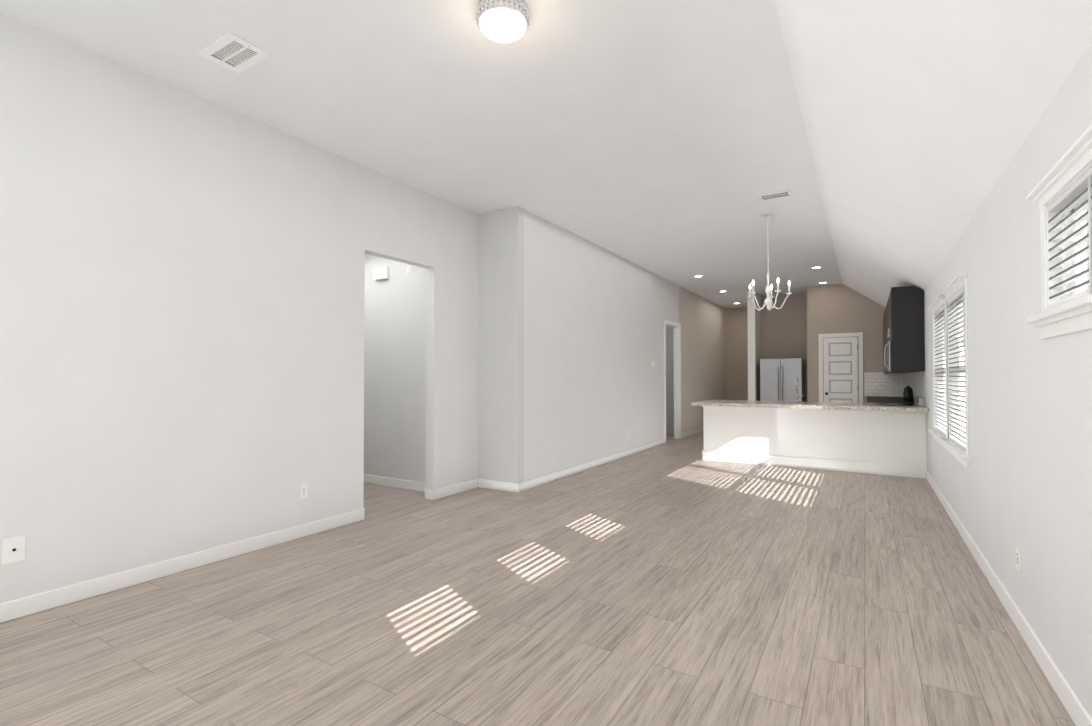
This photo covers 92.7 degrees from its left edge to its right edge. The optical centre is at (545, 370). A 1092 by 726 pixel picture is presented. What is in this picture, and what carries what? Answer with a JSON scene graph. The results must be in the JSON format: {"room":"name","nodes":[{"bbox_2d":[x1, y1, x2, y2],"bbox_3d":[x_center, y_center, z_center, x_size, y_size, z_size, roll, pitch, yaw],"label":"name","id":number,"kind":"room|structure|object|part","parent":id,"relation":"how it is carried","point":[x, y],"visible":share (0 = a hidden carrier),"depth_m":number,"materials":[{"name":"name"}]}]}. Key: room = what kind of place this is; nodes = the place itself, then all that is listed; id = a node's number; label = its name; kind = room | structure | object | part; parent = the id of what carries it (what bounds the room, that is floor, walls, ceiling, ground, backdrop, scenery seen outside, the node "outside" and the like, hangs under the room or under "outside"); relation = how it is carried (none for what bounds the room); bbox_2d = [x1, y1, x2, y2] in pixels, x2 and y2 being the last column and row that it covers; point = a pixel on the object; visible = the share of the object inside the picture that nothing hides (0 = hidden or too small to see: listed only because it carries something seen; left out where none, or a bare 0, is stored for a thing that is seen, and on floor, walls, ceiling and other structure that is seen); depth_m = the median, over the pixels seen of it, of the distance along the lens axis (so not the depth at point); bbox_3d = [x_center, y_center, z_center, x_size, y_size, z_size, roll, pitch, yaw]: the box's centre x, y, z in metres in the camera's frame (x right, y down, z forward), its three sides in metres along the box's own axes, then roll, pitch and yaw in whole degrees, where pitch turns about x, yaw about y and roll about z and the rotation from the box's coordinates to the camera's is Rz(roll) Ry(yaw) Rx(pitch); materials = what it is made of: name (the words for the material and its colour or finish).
{"room":"empty living room","nodes":[
{"label":"empty living room","id":0,"kind":"room"},
{"bbox_2d":[0,13,478,602],"bbox_3d":[-2.507,-0.275,3.541,0.120,3.250,6.560,0,-1,32],"label":"wall","id":1,"kind":"structure","parent":0,"point":[182,275],"depth_m":3.50,"materials":[{"name":"paint"}]},
{"bbox_2d":[2,535,24,564],"bbox_3d":[-2.868,0.968,2.807,0.013,0.135,0.088,0,-1,32],"label":"electrical outlet plate","id":2,"kind":"object","parent":1,"relation":"attached to","point":[13,549],"depth_m":2.81,"materials":[{"name":"white plastic"}]},
{"bbox_2d":[299,483,307,498],"bbox_3d":[-1.981,0.988,4.257,0.008,0.115,0.070,0,-1,32],"label":"electrical outlet plate","id":3,"kind":"object","parent":1,"relation":"attached to","point":[303,488],"depth_m":4.25,"materials":[{"name":"white plastic"}]},
{"bbox_2d":[0,427,1091,725],"bbox_3d":[0.878,1.352,7.473,7.680,0.102,16.600,0,-1,32],"label":"baseboard","id":4,"kind":"structure","parent":1,"relation":"attached to","point":[1078,713],"depth_m":3.48,"materials":[{"name":"white wood"}]},
{"bbox_2d":[364,254,425,482],"bbox_3d":[-2.460,-0.058,6.676,3.080,2.900,0.120,0,-1,32],"label":"wall","id":5,"kind":"structure","parent":0,"point":[395,375],"depth_m":6.16,"materials":[{"name":"paint"}]},
{"bbox_2d":[0,0,842,307],"bbox_3d":[1.688,-1.903,7.020,3.660,0.100,16.840,0,-1,32],"label":"ceiling","id":6,"kind":"structure","parent":0,"point":[666,140],"depth_m":3.70,"materials":[{"name":"paint"}]},
{"bbox_2d":[197,31,270,73],"bbox_3d":[-1.871,-1.899,3.126,0.360,0.012,0.240,0,-1,32],"label":"ceiling vent","id":7,"kind":"object","parent":6,"relation":"in","point":[233,52],"visible":1,"depth_m":3.12,"materials":[{"name":"white metal"}]},
{"bbox_2d":[476,0,529,42],"bbox_3d":[-0.229,-1.846,2.763,0.288,0.128,0.285,0,-1,32],"label":"ceiling light","id":8,"kind":"object","parent":6,"relation":"attached to","point":[503,21],"visible":1,"depth_m":2.69,"materials":[{"name":"white glass"}]},
{"bbox_2d":[747,212,791,309],"bbox_3d":[2.658,-1.288,6.219,0.507,1.149,0.486,0,-1,32],"label":"chandelier","id":9,"kind":"object","parent":6,"relation":"hanging from","point":[768,301],"visible":1,"depth_m":6.17,"materials":[{"name":"white metal"}]},
{"bbox_2d":[758,190,792,200],"bbox_3d":[2.451,-1.866,5.566,0.320,0.012,0.200,0,-1,32],"label":"ceiling vent","id":10,"kind":"object","parent":6,"relation":"in","point":[775,195],"visible":1,"depth_m":5.56,"materials":[{"name":"white metal"}]},
{"bbox_2d":[478,206,523,483],"bbox_3d":[-0.530,-0.240,6.105,0.570,3.250,0.120,0,-1,32],"label":"wall","id":11,"kind":"structure","parent":0,"point":[501,364],"depth_m":6.03,"materials":[{"name":"paint"}]},
{"bbox_2d":[0,431,1074,725],"bbox_3d":[0.887,1.453,7.466,7.900,0.100,16.840,0,-1,32],"label":"floor","id":12,"kind":"structure","parent":0,"point":[672,581],"depth_m":2.78,"materials":[{"name":"wood"}]},
{"bbox_2d":[760,358,804,401],"bbox_3d":[5.345,0.601,11.756,0.850,1.720,0.786,0,-1,32],"label":"fridge","id":13,"kind":"object","parent":12,"relation":"on","point":[777,378],"visible":0.44,"depth_m":11.47,"materials":[{"name":"silver metal"}]},
{"bbox_2d":[703,404,862,471],"bbox_3d":[3.595,0.980,7.982,2.155,0.860,0.500,0,-1,32],"label":"base cabinet","id":14,"kind":"object","parent":12,"relation":"on","point":[832,438],"depth_m":7.56,"materials":[{"name":"painted drywall"},{"name":"granite countertop"},{"name":"painted wood baseboard"}]},
{"bbox_2d":[751,401,826,403],"bbox_3d":[3.604,0.514,8.065,2.240,0.045,0.600,0,-1,32],"label":"countertop","id":15,"kind":"structure","parent":14,"relation":"on","point":[752,402],"depth_m":7.87,"materials":[{"name":"beige stone"}]},
{"bbox_2d":[795,376,802,401],"bbox_3d":[3.911,0.293,8.045,0.120,0.396,0.211,0,-1,32],"label":"faucet","id":16,"kind":"object","parent":15,"relation":"on","point":[796,387],"visible":1,"depth_m":8.11,"materials":[{"name":"silver metal"}]},
{"bbox_2d":[691,400,928,411],"bbox_3d":[3.606,0.505,7.401,2.937,0.045,0.530,0,-1,32],"label":"countertop","id":17,"kind":"structure","parent":14,"relation":"on","point":[710,403],"depth_m":7.16,"materials":[{"name":"beige stone"}]},
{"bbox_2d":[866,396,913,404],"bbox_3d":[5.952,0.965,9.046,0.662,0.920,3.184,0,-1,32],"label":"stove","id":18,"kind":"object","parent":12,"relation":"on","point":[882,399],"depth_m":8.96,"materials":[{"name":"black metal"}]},
{"bbox_2d":[903,386,913,401],"bbox_3d":[5.783,0.370,8.311,0.152,0.250,0.218,0,-1,32],"label":"kettle","id":19,"kind":"object","parent":18,"relation":"on","point":[908,395],"visible":1,"depth_m":8.24,"materials":[{"name":"black"}]},
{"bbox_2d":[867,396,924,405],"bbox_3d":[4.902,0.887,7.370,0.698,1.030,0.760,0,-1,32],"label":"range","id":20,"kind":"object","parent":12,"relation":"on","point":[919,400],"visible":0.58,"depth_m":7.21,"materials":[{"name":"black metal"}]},
{"bbox_2d":[524,209,725,481],"bbox_3d":[2.379,-0.182,10.421,0.120,3.250,10.280,0,-1,32],"label":"wall","id":21,"kind":"structure","parent":0,"point":[593,384],"depth_m":7.68,"materials":[{"name":"paint"}]},
{"bbox_2d":[373,266,654,366],"bbox_3d":[-0.039,-0.654,8.017,1.775,1.130,5.017,0,-1,32],"label":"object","id":22,"kind":"object","parent":21,"relation":"attached to","point":[380,273],"visible":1,"depth_m":6.27,"materials":[{"name":"white plastic"}]},
{"bbox_2d":[664,319,680,443],"bbox_3d":[2.541,0.224,10.662,0.138,2.445,1.060,0,-1,32],"label":"door frame","id":23,"kind":"structure","parent":21,"relation":"attached to","point":[676,326],"depth_m":11.03,"materials":[{"name":"white wood"}]},
{"bbox_2d":[666,326,673,433],"bbox_3d":[2.226,0.021,12.483,2.300,2.900,0.120,0,-1,32],"label":"wall","id":24,"kind":"structure","parent":0,"point":[669,385],"depth_m":12.01,"materials":[{"name":"paint"}]},
{"bbox_2d":[725,307,747,399],"bbox_3d":[5.550,-0.127,14.435,1.090,3.250,0.120,0,-1,32],"label":"wall","id":25,"kind":"structure","parent":0,"point":[736,353],"depth_m":14.52,"materials":[{"name":"beige paint"}]},
{"bbox_2d":[747,291,760,400],"bbox_3d":[5.346,-0.148,12.906,0.160,3.250,2.700,0,-1,32],"label":"wall column","id":26,"kind":"structure","parent":0,"point":[754,334],"depth_m":11.78,"materials":[{"name":"white paint"}]},
{"bbox_2d":[761,292,804,358],"bbox_3d":[5.657,-0.158,12.141,1.170,3.250,0.120,0,-1,32],"label":"wall","id":27,"kind":"structure","parent":0,"point":[795,325],"depth_m":12.14,"materials":[{"name":"beige paint"}]},
{"bbox_2d":[805,284,890,404],"bbox_3d":[6.373,-0.177,10.764,1.730,3.250,0.120,0,-1,32],"label":"wall","id":28,"kind":"structure","parent":0,"point":[835,308],"depth_m":10.87,"materials":[{"name":"beige paint"}]},
{"bbox_2d":[823,337,857,402],"bbox_3d":[6.105,0.378,10.784,0.626,2.120,0.105,0,-1,32],"label":"pantry door","id":29,"kind":"structure","parent":28,"relation":"in","point":[840,356],"depth_m":10.80,"materials":[{"name":"white wood"}]},
{"bbox_2d":[818,332,862,402],"bbox_3d":[6.126,0.338,10.824,0.804,2.222,0.020,0,-1,32],"label":"door frame","id":30,"kind":"structure","parent":28,"relation":"attached to","point":[860,345],"depth_m":10.78,"materials":[{"name":"white wood"}]},
{"bbox_2d":[864,372,904,396],"bbox_3d":[6.780,0.283,10.431,0.687,0.480,0.012,0,-1,32],"label":"tile backsplash","id":31,"kind":"structure","parent":28,"relation":"attached to","point":[883,384],"depth_m":10.43,"materials":[{"name":"white tile"}]},
{"bbox_2d":[775,0,1091,307],"bbox_3d":[3.751,-1.481,5.750,1.180,0.979,16.840,0,-1,32],"label":"ceiling","id":32,"kind":"structure","parent":0,"point":[921,118],"depth_m":2.87,"materials":[{"name":"paint"}]},
{"bbox_2d":[905,42,1091,716],"bbox_3d":[4.203,0.086,5.451,0.120,2.580,16.840,0,-1,32],"label":"wall","id":33,"kind":"structure","parent":0,"point":[1023,482],"depth_m":2.54,"materials":[{"name":"paint"}]},
{"bbox_2d":[883,318,885,337],"bbox_3d":[6.332,-0.521,9.398,0.360,1.140,0.380,0,-1,32],"label":"upper cabinet","id":34,"kind":"object","parent":33,"relation":"attached to","point":[884,319],"depth_m":9.61,"materials":[{"name":"black wood"}]},
{"bbox_2d":[886,318,889,337],"bbox_3d":[5.340,-0.543,7.780,0.360,1.140,0.376,0,-1,32],"label":"upper cabinet","id":35,"kind":"object","parent":33,"relation":"attached to","point":[887,319],"depth_m":8.17,"materials":[{"name":"black wood"}]},
{"bbox_2d":[886,294,889,317],"bbox_3d":[5.143,-0.767,7.461,0.360,0.700,0.390,0,-1,32],"label":"upper cabinet","id":36,"kind":"object","parent":33,"relation":"attached to","point":[888,302],"depth_m":7.95,"materials":[{"name":"black wood"}]},
{"bbox_2d":[882,338,924,372],"bbox_3d":[4.962,-0.200,7.246,0.452,0.430,0.603,0,-1,32],"label":"microwave","id":37,"kind":"object","parent":33,"relation":"attached to","point":[907,355],"depth_m":6.97,"materials":[{"name":"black metal"}]},
{"bbox_2d":[890,286,924,341],"bbox_3d":[4.942,-0.772,7.133,0.360,0.700,0.380,0,-1,32],"label":"upper cabinet","id":38,"kind":"object","parent":33,"relation":"attached to","point":[903,336],"depth_m":6.96,"materials":[{"name":"black wood"}]},
{"bbox_2d":[928,273,969,467],"bbox_3d":[3.877,0.015,4.972,0.175,1.499,2.386,0,-1,32],"label":"window","id":39,"kind":"structure","parent":33,"relation":"in","point":[958,283],"depth_m":4.93,"materials":[{"name":"white wood"}]},
{"bbox_3d":[4.177,0.021,5.462,0.175,1.499,1.236,0,-1,32],"label":"tall window trim","id":40,"kind":"part","parent":39,"relation":"part of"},
{"bbox_2d":[934,305,945,434],"bbox_3d":[4.162,0.001,5.472,0.056,1.286,1.028,0,-1,32],"label":"window blind","id":41,"kind":"object","parent":39,"relation":"attached to","point":[940,424],"visible":0.73,"depth_m":5.53,"materials":[{"name":"grey plastic"}]},
{"bbox_2d":[948,288,965,448],"bbox_3d":[3.561,-0.012,4.491,0.056,1.286,1.028,0,-1,32],"label":"window blind","id":42,"kind":"object","parent":39,"relation":"attached to","point":[953,301],"visible":0.73,"depth_m":4.51,"materials":[{"name":"grey plastic"}]},
{"bbox_2d":[1016,546,1020,571],"bbox_3d":[2.449,0.979,2.702,0.008,0.115,0.070,0,-1,32],"label":"electrical outlet plate","id":43,"kind":"object","parent":33,"relation":"attached to","point":[1018,552],"depth_m":2.69,"materials":[{"name":"white plastic"}]},
{"bbox_2d":[1026,125,1091,338],"bbox_3d":[2.037,-0.466,1.977,0.175,0.649,0.786,0,-1,32],"label":"window","id":44,"kind":"structure","parent":33,"relation":"in","point":[1067,168],"depth_m":2.14,"materials":[{"name":"white wood"}]},
{"bbox_2d":[1048,167,1091,308],"bbox_3d":[2.022,-0.460,1.986,0.056,0.488,0.578,0,-1,32],"label":"window blind","id":45,"kind":"object","parent":44,"relation":"attached to","point":[1074,195],"visible":0.98,"depth_m":2.00,"materials":[{"name":"grey"}]}
]}

